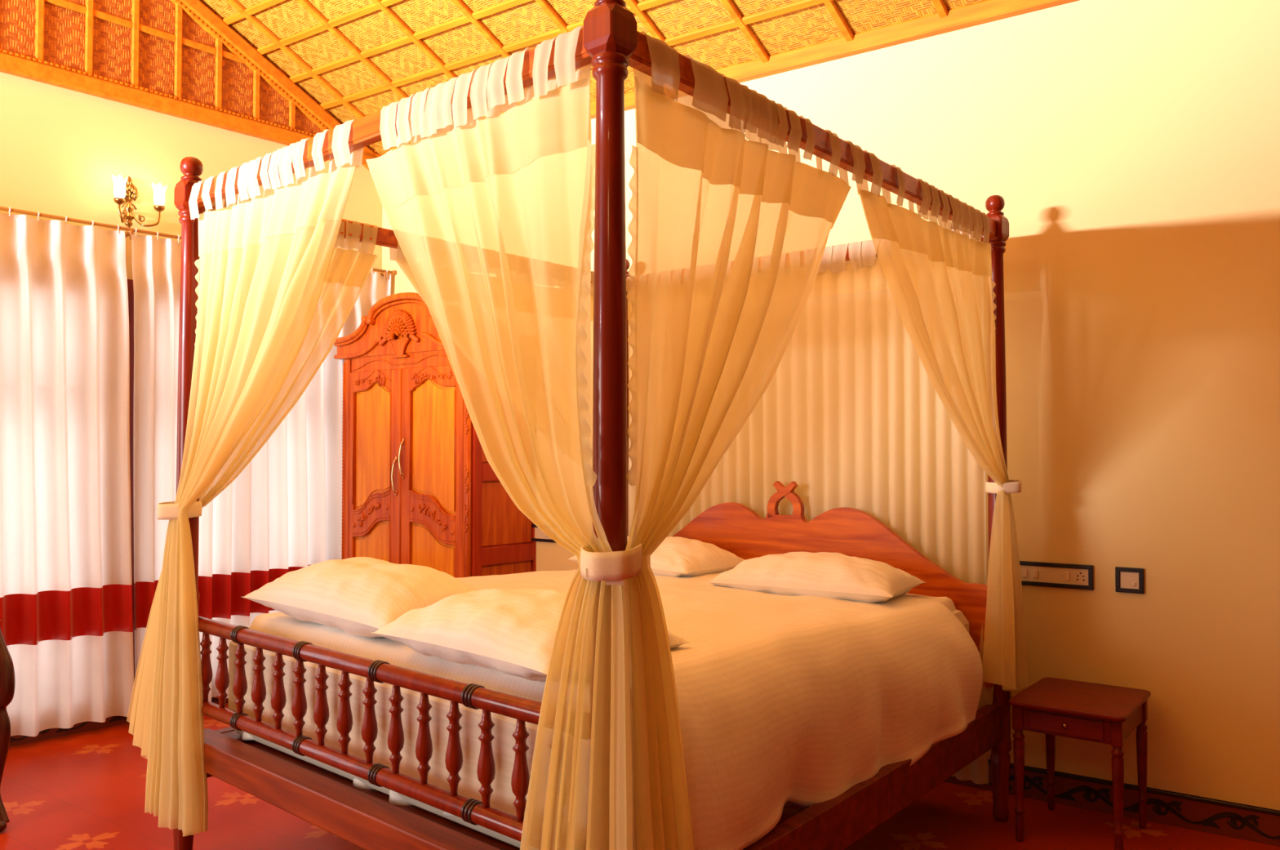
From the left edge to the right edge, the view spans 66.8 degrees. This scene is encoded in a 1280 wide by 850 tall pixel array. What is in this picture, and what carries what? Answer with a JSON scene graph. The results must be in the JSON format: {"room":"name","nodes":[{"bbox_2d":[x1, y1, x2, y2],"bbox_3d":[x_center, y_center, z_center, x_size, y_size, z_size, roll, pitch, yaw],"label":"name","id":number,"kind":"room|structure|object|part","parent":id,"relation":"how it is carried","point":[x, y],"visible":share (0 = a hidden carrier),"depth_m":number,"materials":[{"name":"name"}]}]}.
{"room":"bedroom","nodes":[
{"label":"bedroom","id":0,"kind":"room"},
{"bbox_2d":[0,0,382,279],"bbox_3d":[-3.789,-1.018,3.613,0.228,4.940,6.900,-1,-2,41],"label":"wall","id":1,"kind":"structure","parent":0,"point":[61,148],"depth_m":4.87,"materials":[{"name":"yellow paint"}]},
{"bbox_2d":[8,697,228,746],"bbox_3d":[-3.717,1.400,3.489,0.018,0.100,6.500,-1,-2,41],"label":"baseboard","id":2,"kind":"structure","parent":1,"relation":"attached to","point":[82,726],"depth_m":4.64,"materials":[{"name":"wood"}]},
{"bbox_2d":[127,279,135,680],"bbox_3d":[-2.590,0.317,4.844,0.050,2.095,0.180,-1,-2,41],"label":"trim","id":3,"kind":"structure","parent":1,"relation":"attached to","point":[130,282],"depth_m":4.86,"materials":[{"name":"brown wood"}]},
{"bbox_2d":[111,174,167,227],"bbox_3d":[-2.485,-1.112,4.795,0.226,0.280,0.213,0,-1,0],"label":"wall sconce","id":4,"kind":"object","parent":1,"relation":"attached to","point":[123,190],"visible":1,"depth_m":4.83,"materials":[{"name":"gold metal"}]},
{"bbox_3d":[-2.534,-1.156,4.725,0.079,0.108,0.071,0,-1,0],"label":"lamp shade","id":5,"kind":"part","parent":4,"relation":"part of","materials":[{"name":"white glass"}]},
{"bbox_3d":[-2.542,-1.034,4.770,0.028,0.088,0.111,0,-1,-8],"label":"arm","id":6,"kind":"part","parent":4,"relation":"part of","materials":[{"name":"gold metal"}]},
{"bbox_3d":[-2.570,-1.167,4.870,0.044,0.168,0.088,-1,-2,41],"label":"plate","id":7,"kind":"part","parent":4,"relation":"part of","materials":[{"name":"gold metal"}]},
{"bbox_3d":[-2.470,-1.032,4.844,0.135,0.088,0.031,0,-1,-9],"label":"arm","id":8,"kind":"part","parent":4,"relation":"part of","materials":[{"name":"gold metal"}]},
{"bbox_3d":[-2.411,-1.152,4.867,0.079,0.108,0.071,0,-1,0],"label":"lamp shade","id":9,"kind":"part","parent":4,"relation":"part of","materials":[{"name":"white glass"}]},
{"bbox_3d":[-3.713,-2.054,3.575,0.019,0.034,5.327,-1,-2,41],"label":"rail","id":10,"kind":"part","parent":1,"relation":"part of","materials":[{"name":"brown wicker"}]},
{"bbox_2d":[0,48,381,164],"bbox_3d":[-3.705,-1.698,3.558,0.050,0.097,6.500,-1,-2,41],"label":"trim","id":11,"kind":"structure","parent":1,"relation":"attached to","point":[11,63],"depth_m":4.92,"materials":[{"name":"brown wood"}]},
{"bbox_2d":[0,206,396,279],"bbox_3d":[-2.716,-0.950,4.625,0.136,0.066,3.635,-1,-2,41],"label":"curtain rod","id":12,"kind":"object","parent":1,"relation":"attached to","point":[130,230],"visible":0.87,"depth_m":4.70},
{"bbox_2d":[0,207,133,736],"bbox_3d":[-2.984,0.212,4.208,0.116,2.400,1.500,-1,-2,41],"label":"window curtain","id":13,"kind":"object","parent":12,"relation":"hanging from","point":[66,622],"visible":0.99,"depth_m":4.53,"materials":[{"name":"white fabric"}]},
{"bbox_2d":[131,227,391,702],"bbox_3d":[-2.020,0.242,5.323,0.117,2.402,1.510,-1,-2,41],"label":"window curtain","id":14,"kind":"object","parent":12,"relation":"hanging from","point":[282,514],"visible":0.25,"depth_m":5.17,"materials":[{"name":"white fabric"}]},
{"bbox_2d":[169,0,377,170],"bbox_3d":[-2.691,-2.477,4.753,0.050,1.770,3.287,-1,-2,41],"label":"ceiling beam","id":15,"kind":"structure","parent":1,"relation":"attached to","point":[196,10],"depth_m":5.38,"materials":[{"name":"brown wood"}]},
{"bbox_2d":[200,0,985,155],"bbox_3d":[-0.062,-2.517,3.120,6.965,1.768,3.398,-1,-2,35],"label":"ceiling","id":16,"kind":"structure","parent":0,"point":[355,59],"depth_m":4.84,"materials":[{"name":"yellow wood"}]},
{"bbox_2d":[0,702,1279,849],"bbox_3d":[-1.170,1.405,1.736,10.535,0.001,9.497,0,-1,0],"label":"floor","id":17,"kind":"structure","parent":0,"point":[86,790],"depth_m":3.56,"materials":[{"name":"red tile"}]},
{"bbox_2d":[0,624,15,831],"bbox_3d":[-2.787,1.060,3.489,0.947,0.780,0.580,1,-2,-28],"label":"chair","id":18,"kind":"object","parent":17,"relation":"on","point":[7,681],"visible":1,"depth_m":3.48,"materials":[{"name":"brown wood"}]},
{"bbox_2d":[333,292,536,577],"bbox_3d":[-1.155,0.394,5.420,1.166,2.210,0.533,-1,-2,36],"label":"wardrobe","id":19,"kind":"object","parent":17,"relation":"on","point":[420,487],"visible":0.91,"depth_m":5.21,"materials":[{"name":"brown wood"}]},
{"bbox_3d":[-1.485,0.499,5.416,0.340,1.560,0.020,-1,-2,36],"label":"door panel","id":20,"kind":"part","parent":19,"relation":"part of","materials":[{"name":"brown wood"}]},
{"bbox_3d":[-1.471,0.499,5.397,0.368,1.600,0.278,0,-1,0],"label":"door","id":21,"kind":"part","parent":19,"relation":"part of","materials":[{"name":"brown wood"}]},
{"bbox_3d":[-1.289,-0.550,5.262,1.166,0.330,0.069,-1,-2,36],"label":"cornice moulding","id":22,"kind":"part","parent":19,"relation":"part of","materials":[{"name":"brown wood"}]},
{"bbox_3d":[-1.335,0.278,5.268,0.034,0.217,0.019,1,-2,-34],"label":"handle","id":23,"kind":"part","parent":19,"relation":"part of","materials":[{"name":"gold metal"}]},
{"bbox_3d":[-1.269,-0.354,5.284,0.930,0.100,0.030,-1,-2,36],"label":"rail","id":24,"kind":"part","parent":19,"relation":"part of","materials":[{"name":"brown wood"}]},
{"bbox_3d":[-1.288,0.182,5.236,0.034,0.222,0.019,1,-2,-34],"label":"handle","id":25,"kind":"part","parent":19,"relation":"part of","materials":[{"name":"gold metal"}]},
{"bbox_3d":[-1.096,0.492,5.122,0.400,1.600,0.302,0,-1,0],"label":"door","id":26,"kind":"part","parent":19,"relation":"part of","materials":[{"name":"brown wood"}]},
{"bbox_3d":[-1.084,0.492,5.122,0.370,1.560,0.020,-1,-2,36],"label":"door panel","id":27,"kind":"part","parent":19,"relation":"part of","materials":[{"name":"brown wood"}]},
{"bbox_3d":[-0.704,-0.028,5.143,0.008,0.444,0.351,-1,-2,41],"label":"panel","id":28,"kind":"part","parent":19,"relation":"part of","materials":[{"name":"brown wood"}]},
{"bbox_3d":[-0.700,0.522,5.123,0.022,1.820,0.471,-1,-2,41],"label":"frame","id":29,"kind":"part","parent":19,"relation":"part of","materials":[{"name":"brown wood"}]},
{"bbox_3d":[-0.704,1.019,5.117,0.008,0.569,0.351,-1,-2,41],"label":"panel","id":30,"kind":"part","parent":19,"relation":"part of","materials":[{"name":"brown wood"}]},
{"bbox_3d":[-0.704,0.465,5.131,0.008,0.329,0.351,-1,-2,41],"label":"panel","id":31,"kind":"part","parent":19,"relation":"part of","materials":[{"name":"brown wood"}]},
{"bbox_2d":[173,0,1011,849],"bbox_3d":[-0.072,0.290,3.344,1.948,2.312,2.299,-1,-2,40],"label":"bed","id":32,"kind":"object","parent":17,"relation":"on","point":[609,40],"visible":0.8,"depth_m":2.57,"materials":[{"name":"brown wood"}]},
{"bbox_2d":[156,500,202,519],"bbox_3d":[-1.479,0.272,3.115,0.135,0.058,0.120,0,-1,0],"label":"tie","id":33,"kind":"object","parent":32,"relation":"attached to","point":[165,510],"visible":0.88,"depth_m":3.06,"materials":[{"name":"white fabric"}]},
{"bbox_3d":[-1.460,0.372,3.127,0.080,2.136,0.080,0,-1,0],"label":"post","id":34,"kind":"part","parent":32,"relation":"part of","materials":[{"name":"brown wood"}]},
{"bbox_2d":[126,196,377,759],"bbox_3d":[-1.334,0.234,3.349,0.844,2.005,0.462,0,-2,-18],"label":"curtain","id":35,"kind":"object","parent":32,"relation":"hanging from","point":[348,270],"visible":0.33,"depth_m":3.42,"materials":[{"name":"beige fabric"}]},
{"bbox_2d":[144,119,363,835],"bbox_3d":[-1.138,0.231,2.834,1.071,2.025,0.122,-1,-2,37],"label":"curtain","id":36,"kind":"object","parent":32,"relation":"hanging from","point":[263,263],"visible":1,"depth_m":2.94,"materials":[{"name":"beige fabric"}]},
{"bbox_3d":[-0.759,0.866,2.497,1.823,0.043,0.043,-1,-2,41],"label":"foot rail","id":37,"kind":"part","parent":32,"relation":"part of","materials":[{"name":"brown wood"}]},
{"bbox_3d":[-0.759,0.613,2.503,1.823,0.045,0.045,-1,-2,41],"label":"foot rail","id":38,"kind":"part","parent":32,"relation":"part of","materials":[{"name":"brown wood"}]},
{"bbox_3d":[-0.759,-0.752,2.538,1.868,0.062,0.038,-1,-2,41],"label":"canopy rail","id":39,"kind":"part","parent":32,"relation":"part of","materials":[{"name":"brown wood"}]},
{"bbox_3d":[-0.772,-0.715,3.988,0.038,0.062,2.159,-1,-2,40],"label":"canopy rail","id":40,"kind":"part","parent":32,"relation":"part of","materials":[{"name":"brown wood"}]},
{"bbox_2d":[389,241,594,446],"bbox_3d":[-0.540,0.263,4.280,0.099,2.014,1.361,-1,-2,40],"label":"curtain","id":41,"kind":"object","parent":32,"relation":"hanging from","point":[397,255],"visible":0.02,"depth_m":3.85,"materials":[{"name":"beige fabric"}]},
{"bbox_2d":[365,26,626,849],"bbox_3d":[-0.371,0.237,2.128,0.933,2.074,0.125,-1,-2,42],"label":"curtain","id":42,"kind":"object","parent":32,"relation":"hanging from","point":[491,218],"visible":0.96,"depth_m":2.02,"materials":[{"name":"beige fabric"}]},
{"bbox_2d":[228,608,968,847],"bbox_3d":[-0.070,0.836,3.345,1.754,0.330,2.055,-1,-2,39],"label":"mattress","id":43,"kind":"object","parent":32,"relation":"on","point":[502,798],"visible":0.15,"depth_m":2.50,"materials":[{"name":"white fabric"}]},
{"bbox_2d":[241,568,955,817],"bbox_3d":[-0.058,0.882,3.348,1.737,0.544,2.022,-1,-2,40],"label":"sheet","id":44,"kind":"object","parent":43,"relation":"on","point":[278,624],"visible":0.02,"depth_m":2.66,"materials":[{"name":"white fabric"}]},
{"bbox_2d":[242,556,476,637],"bbox_3d":[-0.816,0.527,2.995,0.740,0.213,0.470,-1,-2,38],"label":"pillow","id":45,"kind":"object","parent":44,"relation":"on","point":[360,596],"visible":0.8,"depth_m":2.83,"materials":[{"name":"white fabric"}]},
{"bbox_2d":[372,587,692,680],"bbox_3d":[-0.290,0.521,2.485,0.700,0.190,0.480,-1,-2,43],"label":"pillow","id":46,"kind":"object","parent":44,"relation":"on","point":[508,631],"visible":0.71,"depth_m":2.34,"materials":[{"name":"white fabric"}]},
{"bbox_2d":[456,569,982,849],"bbox_3d":[-0.096,0.795,3.314,2.007,0.510,1.830,-1,-2,41],"label":"duvet","id":47,"kind":"object","parent":43,"relation":"on","point":[803,700],"visible":0.56,"depth_m":2.64,"materials":[{"name":"beige fabric"}]},
{"bbox_2d":[567,536,745,577],"bbox_3d":[0.083,0.573,4.205,0.720,0.180,0.440,-1,-2,45],"label":"pillow","id":48,"kind":"object","parent":47,"relation":"on","point":[676,556],"visible":0.36,"depth_m":3.96,"materials":[{"name":"white fabric"}]},
{"bbox_2d":[706,551,924,602],"bbox_3d":[0.655,0.563,3.603,0.700,0.174,0.430,-1,-2,31],"label":"pillow","id":49,"kind":"object","parent":47,"relation":"on","point":[837,575],"visible":0.86,"depth_m":3.46,"materials":[{"name":"white fabric"}]},
{"bbox_3d":[-0.059,0.341,1.892,0.080,2.136,0.080,0,-1,0],"label":"post","id":50,"kind":"part","parent":32,"relation":"part of","materials":[{"name":"brown wood"}]},
{"bbox_2d":[580,543,642,580],"bbox_3d":[-0.055,0.258,1.849,0.120,0.060,0.157,0,-1,0],"label":"tie","id":51,"kind":"object","parent":32,"relation":"attached to","point":[625,564],"visible":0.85,"depth_m":1.77,"materials":[{"name":"white fabric"}]},
{"bbox_2d":[586,568,623,584],"bbox_3d":[-0.065,0.277,1.784,0.069,0.034,0.003,0,-1,0],"label":"tie tail","id":52,"kind":"object","parent":51,"relation":"attached to","point":[614,581],"visible":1,"depth_m":1.78,"materials":[{"name":"white fabric"}]},
{"bbox_3d":[-0.085,0.415,4.791,0.080,2.136,0.080,0,-1,0],"label":"post","id":53,"kind":"part","parent":32,"relation":"part of","materials":[{"name":"brown wood"}]},
{"bbox_2d":[622,31,865,849],"bbox_3d":[0.279,0.241,2.273,0.143,2.074,1.097,-1,-2,35],"label":"curtain","id":54,"kind":"object","parent":32,"relation":"hanging from","point":[729,232],"visible":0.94,"depth_m":2.09,"materials":[{"name":"beige fabric"}]},
{"bbox_2d":[626,229,988,783],"bbox_3d":[0.616,0.300,4.192,1.773,2.094,0.062,-1,-2,40],"label":"curtain","id":55,"kind":"object","parent":32,"relation":"hanging from","point":[851,413],"visible":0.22,"depth_m":3.95,"materials":[{"name":"white fabric"}]},
{"bbox_3d":[0.634,-0.746,2.774,0.038,0.062,2.200,-1,-2,39],"label":"canopy rail","id":56,"kind":"part","parent":32,"relation":"part of","materials":[{"name":"brown wood"}]},
{"bbox_3d":[0.583,0.652,4.119,1.822,0.628,0.032,-1,-2,40],"label":"headboard","id":57,"kind":"part","parent":32,"relation":"part of","materials":[{"name":"brown wood"}]},
{"bbox_3d":[0.622,-0.709,4.223,1.849,0.062,0.038,-1,-2,40],"label":"canopy rail","id":58,"kind":"part","parent":32,"relation":"part of","materials":[{"name":"brown wood"}]},
{"bbox_2d":[856,150,1029,756],"bbox_3d":[1.049,0.210,3.205,0.190,1.964,1.235,-1,-2,35],"label":"curtain","id":59,"kind":"object","parent":32,"relation":"hanging from","point":[938,277],"visible":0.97,"depth_m":3.34,"materials":[{"name":"beige fabric"}]},
{"bbox_3d":[1.328,0.385,3.598,0.080,2.136,0.080,0,-1,0],"label":"post","id":60,"kind":"part","parent":32,"relation":"part of","materials":[{"name":"brown wood"}]},
{"bbox_2d":[985,479,1022,493],"bbox_3d":[1.344,0.227,3.582,0.126,0.048,0.128,0,-1,0],"label":"tie","id":61,"kind":"object","parent":32,"relation":"attached to","point":[1014,486],"visible":0.9,"depth_m":3.52,"materials":[{"name":"white fabric"}]},
{"bbox_2d":[1008,676,1151,849],"bbox_3d":[1.565,1.204,3.437,0.375,0.490,0.462,-1,-2,38],"label":"bedside table","id":62,"kind":"object","parent":17,"relation":"on","point":[1104,713],"visible":1,"depth_m":3.36,"materials":[{"name":"red wood"}]},
{"bbox_3d":[1.321,1.211,3.381,0.037,0.472,0.037,-1,-2,34],"label":"leg","id":63,"kind":"part","parent":62,"relation":"part of","materials":[{"name":"red wood"}]},
{"bbox_3d":[1.557,1.219,3.679,0.037,0.472,0.037,-1,-2,34],"label":"leg","id":64,"kind":"part","parent":62,"relation":"part of","materials":[{"name":"red wood"}]},
{"bbox_3d":[1.433,1.014,3.273,0.018,0.018,0.019,0,-1,0],"label":"knob","id":65,"kind":"part","parent":62,"relation":"part of","materials":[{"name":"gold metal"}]},
{"bbox_3d":[1.441,1.017,3.283,0.235,0.060,0.006,-1,-2,37],"label":"drawer","id":66,"kind":"part","parent":62,"relation":"part of","materials":[{"name":"red wood"}]},
{"bbox_3d":[1.573,1.206,3.192,0.037,0.472,0.037,-1,-2,34],"label":"leg","id":67,"kind":"part","parent":62,"relation":"part of","materials":[{"name":"red wood"}]},
{"bbox_3d":[1.809,1.214,3.494,0.037,0.472,0.037,-1,-2,34],"label":"leg","id":68,"kind":"part","parent":62,"relation":"part of","materials":[{"name":"red wood"}]},
{"bbox_2d":[382,0,1279,809],"bbox_3d":[1.010,-0.129,4.319,6.700,3.200,0.200,-1,-2,35],"label":"wall","id":69,"kind":"structure","parent":0,"point":[1131,148],"depth_m":3.63,"materials":[{"name":"yellow paint"}]},
{"bbox_2d":[531,524,555,542],"bbox_3d":[-0.524,0.583,5.227,0.182,0.091,0.015,-1,-2,35],"label":"board","id":70,"kind":"object","parent":69,"relation":"attached to","point":[540,535],"visible":0.39,"depth_m":5.23,"materials":[{"name":"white plastic"}]},
{"bbox_3d":[-0.523,0.583,5.229,0.150,0.059,0.009,-1,-2,35],"label":"plate","id":71,"kind":"part","parent":70,"relation":"part of","materials":[{"name":"beige plastic"}]},
{"bbox_2d":[381,0,1078,155],"bbox_3d":[0.939,-1.680,4.256,6.200,0.097,0.050,-1,-2,35],"label":"trim","id":72,"kind":"structure","parent":69,"relation":"attached to","point":[987,11],"depth_m":4.16,"materials":[{"name":"brown wood"}]},
{"bbox_2d":[1019,560,1093,590],"bbox_3d":[1.565,0.582,3.788,0.376,0.093,0.015,-1,-2,35],"label":"power outlet","id":73,"kind":"object","parent":69,"relation":"attached to","point":[1080,576],"visible":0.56,"depth_m":3.75,"materials":[{"name":"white plastic"}]},
{"bbox_2d":[1022,568,1027,577],"bbox_3d":[1.515,0.583,3.817,0.018,0.032,0.006,-1,-2,35],"label":"switch","id":74,"kind":"object","parent":73,"relation":"attached to","point":[1024,571],"depth_m":3.81,"materials":[{"name":"beige plastic"}]},
{"bbox_2d":[1033,569,1038,577],"bbox_3d":[1.548,0.582,3.794,0.018,0.032,0.006,-1,-2,35],"label":"switch","id":75,"kind":"object","parent":73,"relation":"attached to","point":[1035,571],"depth_m":3.79,"materials":[{"name":"beige plastic"}]},
{"bbox_3d":[1.567,0.582,3.790,0.344,0.061,0.009,-1,-2,35],"label":"plate","id":76,"kind":"part","parent":73,"relation":"part of","materials":[{"name":"beige plastic"}]},
{"bbox_2d":[1064,571,1070,580],"bbox_3d":[1.642,0.581,3.729,0.018,0.032,0.006,-1,-2,35],"label":"switch","id":77,"kind":"object","parent":73,"relation":"attached to","point":[1067,574],"depth_m":3.73,"materials":[{"name":"beige plastic"}]},
{"bbox_2d":[943,759,1279,846],"bbox_3d":[0.948,1.408,4.189,6.200,0.120,0.018,-1,-2,35],"label":"baseboard","id":78,"kind":"structure","parent":69,"relation":"attached to","point":[1260,824],"depth_m":3.53,"materials":[{"name":"ceramic"}]},
{"bbox_2d":[1115,566,1144,593],"bbox_3d":[1.823,0.578,3.611,0.095,0.093,0.014,-1,-2,35],"label":"board","id":79,"kind":"object","parent":69,"relation":"attached to","point":[1127,580],"visible":1,"depth_m":3.61,"materials":[{"name":"black plastic"}]},
{"bbox_3d":[1.824,0.578,3.613,0.063,0.061,0.009,-1,-2,35],"label":"plate","id":80,"kind":"part","parent":79,"relation":"part of","materials":[{"name":"beige plastic"}]}
]}

